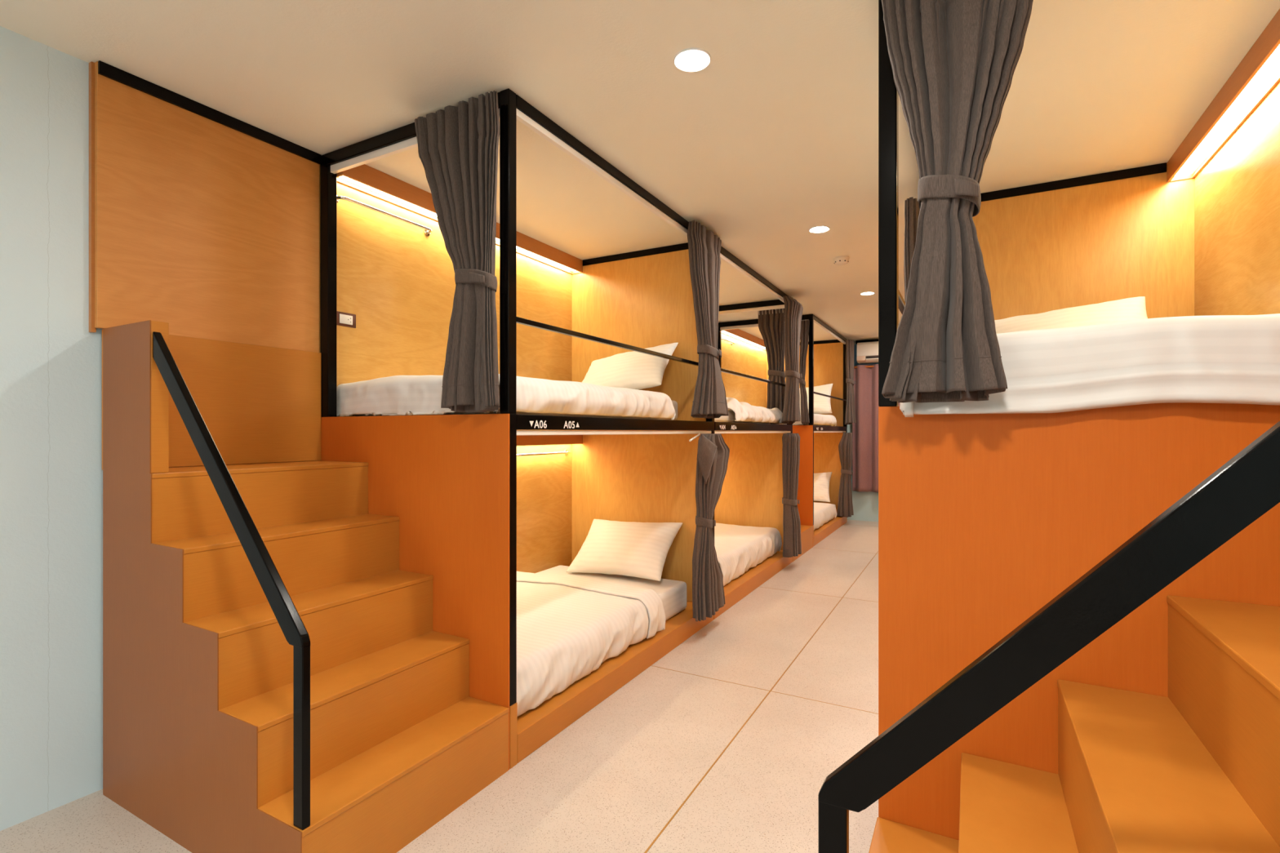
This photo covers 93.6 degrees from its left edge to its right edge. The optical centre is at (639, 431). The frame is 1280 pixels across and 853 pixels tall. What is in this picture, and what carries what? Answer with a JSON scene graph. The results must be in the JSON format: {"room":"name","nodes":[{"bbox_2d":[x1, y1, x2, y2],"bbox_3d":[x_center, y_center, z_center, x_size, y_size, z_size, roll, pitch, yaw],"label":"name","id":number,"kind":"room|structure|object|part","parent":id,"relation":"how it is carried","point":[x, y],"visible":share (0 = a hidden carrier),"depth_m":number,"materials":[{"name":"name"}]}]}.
{"room":"dormitory","nodes":[
{"label":"dormitory","id":0,"kind":"room"},
{"bbox_2d":[0,26,316,831],"bbox_3d":[-1.007,-0.008,3.750,0.100,2.500,12.200,0,0,29],"label":"wall","id":1,"kind":"structure","parent":0,"point":[51,472],"depth_m":1.96,"materials":[{"name":"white paint"}]},
{"bbox_2d":[88,60,320,352],"bbox_3d":[-1.666,-0.798,2.393,0.052,0.919,0.804,0,0,29],"label":"board","id":2,"kind":"object","parent":1,"relation":"attached to","point":[204,220],"visible":0.94,"depth_m":2.30,"materials":[{"name":"brown wood"}]},
{"bbox_2d":[0,520,878,852],"bbox_3d":[0.609,1.292,2.861,3.790,0.100,12.200,0,0,29],"label":"floor","id":3,"kind":"structure","parent":0,"point":[611,780],"depth_m":2.34,"materials":[{"name":"beige tile"}]},
{"bbox_2d":[102,320,517,852],"bbox_3d":[-1.153,0.443,2.153,1.138,1.598,0.829,0,0,29],"label":"staircase","id":4,"kind":"structure","parent":3,"relation":"on","point":[274,679],"depth_m":1.94,"materials":[{"name":"paint"}]},
{"bbox_3d":[-1.344,0.446,1.786,1.118,1.592,0.003,0,0,29],"label":"panel","id":5,"kind":"part","parent":4,"relation":"part of","materials":[{"name":"orange wood"}]},
{"bbox_3d":[-1.190,0.118,1.719,0.781,0.866,0.023,0,0,29],"label":"handrail","id":6,"kind":"part","parent":4,"relation":"part of","materials":[{"name":"black paint"}]},
{"bbox_3d":[-0.866,0.777,1.540,0.041,0.468,0.022,0,0,29],"label":"handrail post","id":7,"kind":"part","parent":4,"relation":"part of","materials":[{"name":"black metal"}]},
{"bbox_2d":[319,88,714,769],"bbox_3d":[-0.490,-0.008,3.360,1.136,2.500,2.021,0,0,29],"label":"bunk bed","id":8,"kind":"object","parent":3,"relation":"on","point":[473,513],"visible":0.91,"depth_m":2.97,"materials":[{"name":"paint"}]},
{"bbox_3d":[-1.421,-0.636,2.744,0.058,1.144,0.045,0,0,29],"label":"post","id":9,"kind":"part","parent":8,"relation":"part of","materials":[{"name":"black metal"}]},
{"bbox_2d":[337,311,355,328],"bbox_3d":[-1.394,-0.529,2.842,0.010,0.065,0.119,0,0,29],"label":"power outlet","id":10,"kind":"object","parent":8,"relation":"attached to","point":[345,319],"visible":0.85,"depth_m":2.85,"materials":[{"name":"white plastic"}]},
{"bbox_2d":[339,313,352,324],"bbox_3d":[-1.391,-0.529,2.845,0.006,0.043,0.068,0,0,29],"label":"socket","id":11,"kind":"object","parent":10,"relation":"attached to","point":[344,318],"depth_m":2.84,"materials":[{"name":"white plastic"}]},
{"bbox_2d":[337,195,432,235],"bbox_3d":[-1.267,-1.083,3.024,0.057,0.040,0.582,0,0,29],"label":"rail","id":12,"kind":"object","parent":8,"relation":"attached to","point":[427,231],"visible":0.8,"depth_m":2.99,"materials":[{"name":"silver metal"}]},
{"bbox_3d":[-0.977,-1.230,2.500,1.071,0.052,0.045,0,0,29],"label":"rail","id":13,"kind":"part","parent":8,"relation":"part of","materials":[{"name":"black paint"}]},
{"bbox_3d":[-0.964,0.589,2.480,1.115,1.306,0.022,0,0,29],"label":"panel","id":14,"kind":"part","parent":8,"relation":"part of","materials":[{"name":"brown wood"}]},
{"bbox_3d":[-0.982,-0.008,3.623,0.020,2.499,1.999,0,0,29],"label":"panel","id":15,"kind":"part","parent":8,"relation":"part of","materials":[{"name":"brown wood"}]},
{"bbox_2d":[414,90,499,412],"bbox_3d":[-0.702,-0.649,2.263,0.431,1.156,0.099,0,0,29],"label":"curtain","id":16,"kind":"object","parent":8,"relation":"hanging from","point":[458,146],"visible":1,"depth_m":2.21,"materials":[{"name":"grey fabric"}]},
{"bbox_2d":[339,175,574,271],"bbox_3d":[-0.928,-1.188,3.600,0.074,0.004,1.906,0,0,29],"label":"diffuser","id":17,"kind":"object","parent":8,"relation":"attached to","point":[402,198],"depth_m":3.15,"materials":[{"name":"white plastic"}]},
{"bbox_3d":[-0.489,-0.123,2.232,0.045,2.269,0.045,0,0,29],"label":"post","id":18,"kind":"part","parent":8,"relation":"part of","materials":[{"name":"black metal"}]},
{"bbox_2d":[353,400,677,420],"bbox_3d":[-0.566,-0.129,3.313,0.985,0.127,1.580,0,0,29],"label":"mattress","id":19,"kind":"object","parent":8,"relation":"on","point":[674,402],"visible":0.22,"depth_m":2.81,"materials":[{"name":"white fabric"}]},
{"bbox_2d":[337,373,675,419],"bbox_3d":[-0.610,-0.158,3.158,1.070,0.181,1.472,0,0,29],"label":"duvet","id":20,"kind":"object","parent":19,"relation":"on","point":[395,395],"visible":0.71,"depth_m":2.63,"materials":[{"name":"white fabric"}]},
{"bbox_2d":[582,342,678,389],"bbox_3d":[-0.106,-0.392,3.998,0.720,0.392,0.334,0,0,29],"label":"pillow","id":21,"kind":"object","parent":19,"relation":"on","point":[634,370],"visible":0.7,"depth_m":3.88,"materials":[{"name":"white fabric"}]},
{"bbox_2d":[516,449,571,456],"bbox_3d":[-0.654,0.154,4.138,0.057,0.040,0.620,0,0,29],"label":"rail","id":22,"kind":"object","parent":8,"relation":"attached to","point":[566,452],"visible":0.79,"depth_m":4.10,"materials":[{"name":"silver metal"}]},
{"bbox_3d":[-0.012,-1.234,3.099,0.045,0.046,1.936,0,0,29],"label":"rail","id":23,"kind":"part","parent":8,"relation":"part of","materials":[{"name":"black paint"}]},
{"bbox_3d":[-0.003,-0.418,3.093,0.022,0.020,1.934,0,0,29],"label":"guard rail","id":24,"kind":"part","parent":8,"relation":"part of","materials":[{"name":"black metal"}]},
{"bbox_2d":[535,565,686,621],"bbox_3d":[-0.540,1.042,3.333,1.010,0.178,1.680,0,0,29],"label":"mattress","id":25,"kind":"object","parent":8,"relation":"on","point":[673,593],"visible":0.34,"depth_m":3.77,"materials":[{"name":"white fabric"}]},
{"bbox_2d":[516,571,666,716],"bbox_3d":[-0.638,1.005,3.079,1.089,0.248,1.309,0,0,29],"label":"duvet","id":26,"kind":"object","parent":25,"relation":"on","point":[567,626],"visible":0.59,"depth_m":2.96,"materials":[{"name":"white fabric"}]},
{"bbox_2d":[565,519,683,581],"bbox_3d":[-0.104,0.774,4.001,0.717,0.335,0.357,0,0,29],"label":"pillow","id":27,"kind":"object","parent":25,"relation":"on","point":[628,548],"visible":1,"depth_m":3.92,"materials":[{"name":"white fabric"}]},
{"bbox_3d":[-0.030,-0.063,4.223,1.070,2.389,0.030,0,0,29],"label":"headboard","id":28,"kind":"part","parent":8,"relation":"part of","materials":[{"name":"brown wood"}]},
{"bbox_2d":[687,220,728,418],"bbox_3d":[0.430,-0.656,3.726,0.140,1.146,0.507,0,0,26],"label":"curtain","id":29,"kind":"object","parent":8,"relation":"hanging from","point":[709,401],"visible":1,"depth_m":3.63,"materials":[{"name":"grey fabric"}]},
{"bbox_2d":[688,432,729,622],"bbox_3d":[0.453,0.566,3.732,0.152,1.116,0.550,0,0,29],"label":"curtain","id":30,"kind":"object","parent":8,"relation":"hanging from","point":[713,452],"visible":1,"depth_m":3.61,"materials":[{"name":"grey fabric"}]},
{"bbox_3d":[0.463,-0.064,3.963,0.045,2.388,0.045,0,0,29],"label":"post","id":31,"kind":"part","parent":8,"relation":"part of","materials":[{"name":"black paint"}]},
{"bbox_2d":[713,245,792,619],"bbox_3d":[0.472,-0.008,5.108,1.136,2.500,1.994,0,0,29],"label":"bunk bed","id":32,"kind":"object","parent":3,"relation":"on","point":[751,495],"visible":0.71,"depth_m":5.78,"materials":[{"name":"paint"}]},
{"bbox_2d":[714,410,768,423],"bbox_3d":[0.387,-0.114,5.066,0.965,0.098,1.650,0,0,29],"label":"mattress","id":33,"kind":"object","parent":32,"relation":"on","point":[731,417],"visible":0.06,"depth_m":4.63,"materials":[{"name":"white fabric"}]},
{"bbox_2d":[726,397,782,422],"bbox_3d":[0.587,-0.197,5.314,1.101,0.258,1.254,0,0,29],"label":"duvet","id":34,"kind":"object","parent":33,"relation":"on","point":[744,411],"visible":0.31,"depth_m":4.85,"materials":[{"name":"white fabric"}]},
{"bbox_2d":[714,523,782,586],"bbox_3d":[0.516,1.014,5.221,1.052,0.228,1.509,0,0,29],"label":"duvet","id":35,"kind":"object","parent":32,"relation":"on","point":[739,548],"visible":0.38,"depth_m":5.01,"materials":[{"name":"white fabric"}]},
{"bbox_3d":[0.927,0.564,5.963,1.070,1.136,0.012,0,0,29],"label":"headboard","id":36,"kind":"part","parent":32,"relation":"part of","materials":[{"name":"brown wood"}]},
{"bbox_3d":[0.931,-1.230,5.968,1.071,0.052,0.045,0,0,29],"label":"rail","id":37,"kind":"part","parent":32,"relation":"part of","materials":[{"name":"black metal"}]},
{"bbox_3d":[0.953,-0.418,4.831,0.022,0.020,1.923,0,0,29],"label":"guard rail","id":38,"kind":"part","parent":32,"relation":"part of","materials":[{"name":"black metal"}]},
{"bbox_3d":[0.944,-1.234,4.836,0.045,0.046,1.926,0,0,29],"label":"rail","id":39,"kind":"part","parent":32,"relation":"part of","materials":[{"name":"black metal"}]},
{"bbox_2d":[758,308,785,423],"bbox_3d":[1.290,-0.632,5.855,0.280,1.126,0.095,0,0,29],"label":"curtain","id":40,"kind":"object","parent":32,"relation":"hanging from","point":[771,322],"visible":0.75,"depth_m":5.82,"materials":[{"name":"grey fabric"}]},
{"bbox_3d":[1.419,-0.063,5.699,0.045,2.390,0.045,0,0,29],"label":"post","id":41,"kind":"part","parent":32,"relation":"part of","materials":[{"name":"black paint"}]},
{"bbox_2d":[782,433,801,557],"bbox_3d":[1.376,0.572,5.476,0.154,1.106,0.315,0,0,29],"label":"curtain","id":42,"kind":"object","parent":32,"relation":"hanging from","point":[792,544],"visible":1,"depth_m":5.38,"materials":[{"name":"fabric"}]},
{"bbox_2d":[781,295,803,423],"bbox_3d":[1.393,-0.633,5.478,0.164,1.132,0.378,0,0,29],"label":"curtain","id":43,"kind":"object","parent":32,"relation":"hanging from","point":[793,309],"visible":1,"depth_m":5.37,"materials":[{"name":"grey fabric"}]},
{"bbox_2d":[644,551,878,852],"bbox_3d":[0.614,1.246,2.858,0.006,0.011,12.000,0,0,29],"label":"trim","id":44,"kind":"structure","parent":3,"relation":"in","point":[757,708],"depth_m":2.40,"materials":[{"name":"gold metal"}]},
{"bbox_2d":[651,524,878,714],"bbox_3d":[1.063,1.246,3.684,3.590,0.011,9.204,0,0,29],"label":"trim","id":45,"kind":"structure","parent":3,"relation":"in","point":[845,524],"depth_m":2.98,"materials":[{"name":"gold metal"}]},
{"bbox_2d":[717,313,847,546],"bbox_3d":[1.842,-0.008,7.598,1.136,2.500,2.030,0,0,29],"label":"bunk bed","id":46,"kind":"object","parent":3,"relation":"on","point":[825,361],"visible":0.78,"depth_m":7.92,"materials":[{"name":"paint"}]},
{"bbox_3d":[0.909,-0.636,6.979,0.058,1.144,0.045,0,0,29],"label":"post","id":47,"kind":"part","parent":46,"relation":"part of","materials":[{"name":"black metal"}]},
{"bbox_2d":[721,337,734,345],"bbox_3d":[1.048,-1.083,7.231,0.057,0.040,0.480,0,0,29],"label":"rail","id":48,"kind":"object","parent":46,"relation":"attached to","point":[731,342],"visible":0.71,"depth_m":7.24,"materials":[{"name":"silver metal"}]},
{"bbox_2d":[721,330,765,348],"bbox_3d":[1.408,-1.188,7.847,0.074,0.004,1.933,0,0,29],"label":"diffuser","id":49,"kind":"object","parent":46,"relation":"attached to","point":[737,335],"depth_m":7.70,"materials":[{"name":"white plastic"}]},
{"bbox_3d":[1.354,-0.008,7.869,0.020,2.499,2.026,0,0,29],"label":"panel","id":50,"kind":"part","parent":46,"relation":"part of","materials":[{"name":"brown wood"}]},
{"bbox_3d":[1.353,-1.230,6.735,1.071,0.052,0.045,0,0,29],"label":"rail","id":51,"kind":"part","parent":46,"relation":"part of","materials":[{"name":"black metal"}]},
{"bbox_3d":[1.366,0.589,6.714,1.115,1.306,0.022,0,0,29],"label":"panel","id":52,"kind":"part","parent":46,"relation":"part of","materials":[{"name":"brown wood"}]},
{"bbox_2d":[799,320,809,424],"bbox_3d":[1.753,-0.627,6.435,0.093,1.114,0.109,0,0,-29],"label":"curtain","id":53,"kind":"object","parent":46,"relation":"hanging from","point":[804,336],"visible":0.94,"depth_m":6.42,"materials":[{"name":"grey fabric"}]},
{"bbox_3d":[2.313,-0.063,8.481,1.070,2.389,0.030,0,0,29],"label":"headboard","id":54,"kind":"part","parent":46,"relation":"part of","materials":[{"name":"brown wood"}]},
{"bbox_3d":[1.841,-0.123,6.466,0.045,2.269,0.045,0,0,29],"label":"post","id":55,"kind":"part","parent":46,"relation":"part of","materials":[{"name":"black metal"}]},
{"bbox_2d":[800,424,833,426],"bbox_3d":[1.780,-0.122,7.575,0.985,0.113,1.630,0,0,29],"label":"mattress","id":56,"kind":"object","parent":46,"relation":"on","point":[800,424],"visible":0.09,"depth_m":7.30,"materials":[{"name":"white fabric"}]},
{"bbox_2d":[777,412,836,426],"bbox_3d":[1.738,-0.144,7.421,1.074,0.153,1.535,0,0,29],"label":"duvet","id":57,"kind":"object","parent":56,"relation":"on","point":[822,420],"visible":0.19,"depth_m":7.16,"materials":[{"name":"white fabric"}]},
{"bbox_2d":[799,383,832,413],"bbox_3d":[2.269,-0.414,8.190,0.717,0.465,0.270,0,0,29],"label":"pillow","id":58,"kind":"object","parent":56,"relation":"on","point":[822,405],"visible":0.3,"depth_m":8.03,"materials":[{"name":"white fabric"}]},
{"bbox_3d":[2.319,-1.234,7.335,0.045,0.046,1.941,0,0,29],"label":"rail","id":59,"kind":"part","parent":46,"relation":"part of","materials":[{"name":"black metal"}]},
{"bbox_3d":[2.328,-0.418,7.330,0.022,0.020,1.938,0,0,29],"label":"guard rail","id":60,"kind":"part","parent":46,"relation":"part of","materials":[{"name":"black metal"}]},
{"bbox_2d":[836,432,853,517],"bbox_3d":[2.719,0.570,7.973,0.191,1.102,0.282,0,0,29],"label":"curtain","id":61,"kind":"object","parent":46,"relation":"hanging from","point":[845,505],"visible":1,"depth_m":7.89,"materials":[{"name":"grey fabric"}]},
{"bbox_3d":[2.797,-0.064,8.205,0.045,2.388,0.045,0,0,29],"label":"post","id":62,"kind":"part","parent":46,"relation":"part of","materials":[{"name":"black metal"}]},
{"bbox_2d":[844,339,856,424],"bbox_3d":[2.795,-0.643,8.004,0.123,1.112,0.343,0,0,29],"label":"curtain","id":63,"kind":"object","parent":46,"relation":"hanging from","point":[850,415],"visible":1,"depth_m":7.92,"materials":[{"name":"grey fabric"}]},
{"bbox_3d":[1.781,1.051,7.552,1.010,0.159,1.650,0,0,29],"label":"mattress","id":64,"kind":"object","parent":46,"relation":"on","visible":0},
{"bbox_2d":[813,471,831,502],"bbox_3d":[2.257,0.760,8.210,0.705,0.417,0.262,0,0,29],"label":"pillow","id":65,"kind":"object","parent":64,"relation":"on","point":[821,480],"visible":0.27,"depth_m":8.05,"materials":[{"name":"white fabric"}]},
{"bbox_2d":[813,502,836,530],"bbox_3d":[1.729,1.027,7.403,1.073,0.204,1.474,0,0,29],"label":"duvet","id":66,"kind":"object","parent":64,"relation":"on","point":[824,513],"visible":0.2,"depth_m":7.32,"materials":[{"name":"white fabric"}]},
{"bbox_2d":[792,524,813,561],"bbox_3d":[1.174,0.688,6.362,1.118,1.108,0.872,0,0,29],"label":"staircase","id":67,"kind":"structure","parent":3,"relation":"on","point":[806,531],"depth_m":6.20,"materials":[{"name":"paint"}]},
{"bbox_2d":[817,421,1279,852],"bbox_3d":[0.945,0.443,0.985,1.138,1.598,0.829,0,0,29],"label":"staircase","id":68,"kind":"structure","parent":3,"relation":"on","point":[1196,768],"depth_m":0.91,"materials":[{"name":"paint"}]},
{"bbox_3d":[0.287,0.777,0.892,0.041,0.468,0.022,0,0,29],"label":"handrail post","id":69,"kind":"part","parent":68,"relation":"part of","materials":[{"name":"black metal"}]},
{"bbox_2d":[878,0,1279,840],"bbox_3d":[1.610,-0.008,2.191,1.135,2.500,2.021,0,0,29],"label":"bunk bed","id":70,"kind":"object","parent":3,"relation":"on","point":[984,520],"visible":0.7,"depth_m":1.53,"materials":[{"name":"paint"}]},
{"bbox_3d":[0.656,-0.123,1.588,0.045,2.269,0.045,0,0,29],"label":"post","id":71,"kind":"part","parent":70,"relation":"part of","materials":[{"name":"black metal"}]},
{"bbox_3d":[1.124,-0.418,2.460,0.022,0.020,1.934,0,0,29],"label":"guard rail","id":72,"kind":"part","parent":70,"relation":"part of","materials":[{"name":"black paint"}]},
{"bbox_2d":[903,196,919,302],"bbox_3d":[1.423,-0.614,3.147,0.105,1.089,0.376,0,0,29],"label":"curtain","id":73,"kind":"object","parent":70,"relation":"hanging from","point":[912,210],"visible":0.19,"depth_m":3.00,"materials":[{"name":"fabric"}]},
{"bbox_2d":[881,0,1033,402],"bbox_3d":[0.743,-0.629,1.410,0.366,1.118,0.128,0,0,29],"label":"curtain","id":74,"kind":"object","parent":70,"relation":"hanging from","point":[953,63],"visible":1,"depth_m":1.40,"materials":[{"name":"fabric"}]},
{"bbox_3d":[1.120,0.589,1.320,1.115,1.306,0.022,0,0,29],"label":"panel","id":75,"kind":"part","parent":70,"relation":"part of","materials":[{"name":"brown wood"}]},
{"bbox_3d":[2.092,-0.063,3.041,1.070,2.389,0.030,0,0,29],"label":"headboard","id":76,"kind":"part","parent":70,"relation":"part of","materials":[{"name":"brown wood"}]},
{"bbox_2d":[1174,44,1279,176],"bbox_3d":[2.047,-1.188,1.950,0.074,0.004,1.906,0,0,29],"label":"diffuser","id":77,"kind":"object","parent":70,"relation":"attached to","point":[1268,73],"depth_m":2.23,"materials":[{"name":"white plastic"}]},
{"bbox_3d":[2.095,-0.008,1.916,0.020,2.499,1.999,0,0,29],"label":"panel","id":78,"kind":"part","parent":70,"relation":"part of","materials":[{"name":"brown wood"}]},
{"bbox_3d":[1.596,-0.132,2.087,0.995,0.133,1.620,0,0,29],"label":"mattress","id":79,"kind":"object","parent":70,"relation":"on","visible":0},
{"bbox_2d":[994,296,1147,333],"bbox_3d":[1.912,-0.408,2.749,0.756,0.411,0.356,0,0,29],"label":"pillow","id":80,"kind":"object","parent":79,"relation":"on","point":[1133,308],"visible":0.26,"depth_m":2.72,"materials":[{"name":"white fabric"}]},
{"bbox_2d":[899,313,1279,417],"bbox_3d":[1.421,-0.144,1.880,0.992,0.218,1.412,0,0,29],"label":"duvet","id":81,"kind":"object","parent":79,"relation":"on","point":[1207,358],"visible":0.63,"depth_m":1.30,"materials":[{"name":"white fabric"}]},
{"bbox_2d":[0,0,1279,341],"bbox_3d":[0.609,-1.308,2.861,3.790,0.100,12.200,0,0,29],"label":"ceiling","id":82,"kind":"structure","parent":0,"point":[775,140],"depth_m":2.21,"materials":[{"name":"paint"}]},
{"bbox_2d":[673,47,711,71],"bbox_3d":[0.177,-1.255,2.035,0.126,0.006,0.126,0,0,29],"label":"recessed light","id":83,"kind":"object","parent":82,"relation":"in","point":[691,59],"visible":1,"depth_m":2.03,"materials":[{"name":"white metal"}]},
{"bbox_2d":[676,50,707,69],"bbox_3d":[0.177,-1.256,2.035,0.103,0.002,0.103,0,0,29],"label":"diffuser","id":84,"kind":"object","parent":83,"relation":"attached to","point":[686,60],"depth_m":2.03,"materials":[{"name":"white plastic"}]},
{"bbox_2d":[808,225,830,233],"bbox_3d":[1.115,-1.255,3.741,0.126,0.006,0.126,0,0,29],"label":"recessed light","id":85,"kind":"object","parent":82,"relation":"in","point":[820,228],"visible":1,"depth_m":3.73,"materials":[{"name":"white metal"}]},
{"bbox_2d":[810,226,827,231],"bbox_3d":[1.115,-1.256,3.741,0.103,0.002,0.103,0,0,29],"label":"diffuser","id":86,"kind":"object","parent":85,"relation":"attached to","point":[813,228],"depth_m":3.73,"materials":[{"name":"white plastic"}]},
{"bbox_2d":[833,255,849,265],"bbox_3d":[1.460,-1.235,4.364,0.112,0.047,0.112,0,0,29],"label":"smoke detector","id":87,"kind":"object","parent":82,"relation":"attached to","point":[841,260],"visible":1,"depth_m":4.33,"materials":[{"name":"white plastic"}]},
{"bbox_2d":[860,291,875,295],"bbox_3d":[2.073,-1.255,5.481,0.126,0.006,0.126,0,0,29],"label":"recessed light","id":88,"kind":"object","parent":82,"relation":"in","point":[867,293],"visible":1,"depth_m":5.48,"materials":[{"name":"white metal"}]},
{"bbox_2d":[862,292,873,294],"bbox_3d":[2.073,-1.256,5.481,0.103,0.002,0.103,0,0,29],"label":"diffuser","id":89,"kind":"object","parent":88,"relation":"attached to","point":[863,293],"depth_m":5.48,"materials":[{"name":"white plastic"}]},
{"bbox_2d":[847,341,878,521],"bbox_3d":[3.526,-0.008,8.161,3.590,2.500,0.100,0,0,29],"label":"wall","id":90,"kind":"structure","parent":0,"point":[865,504],"depth_m":8.34,"materials":[{"name":"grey paint"}]},
{"bbox_2d":[853,344,878,365],"bbox_3d":[3.997,-1.049,7.838,2.452,0.322,0.012,0,0,29],"label":"trim","id":91,"kind":"structure","parent":90,"relation":"attached to","point":[855,363],"depth_m":8.38,"materials":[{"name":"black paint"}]},
{"bbox_2d":[855,338,878,344],"bbox_3d":[4.033,-1.234,7.797,2.350,0.048,0.050,0,0,29],"label":"trim","id":92,"kind":"structure","parent":90,"relation":"attached to","point":[876,340],"depth_m":8.27,"materials":[{"name":"black paint"}]},
{"bbox_2d":[856,341,878,364],"bbox_3d":[3.365,-1.072,8.045,0.860,0.272,0.235,0,0,29],"label":"air conditioner","id":93,"kind":"object","parent":90,"relation":"attached to","point":[867,352],"visible":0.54,"depth_m":8.11,"materials":[{"name":"white plastic"}]},
{"bbox_2d":[866,355,878,358],"bbox_3d":[3.342,-0.990,7.962,0.660,0.051,0.040,0,0,29],"label":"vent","id":94,"kind":"object","parent":93,"relation":"attached to","point":[867,356],"depth_m":8.07,"materials":[{"name":"brown plastic"}]},
{"bbox_2d":[852,364,900,492],"bbox_3d":[3.446,-0.041,8.036,1.210,1.735,0.091,0,0,29],"label":"window curtain","id":95,"kind":"object","parent":90,"relation":"hanging from","point":[865,430],"visible":0.25,"depth_m":8.23,"materials":[{"name":"pink fabric"}]}
]}

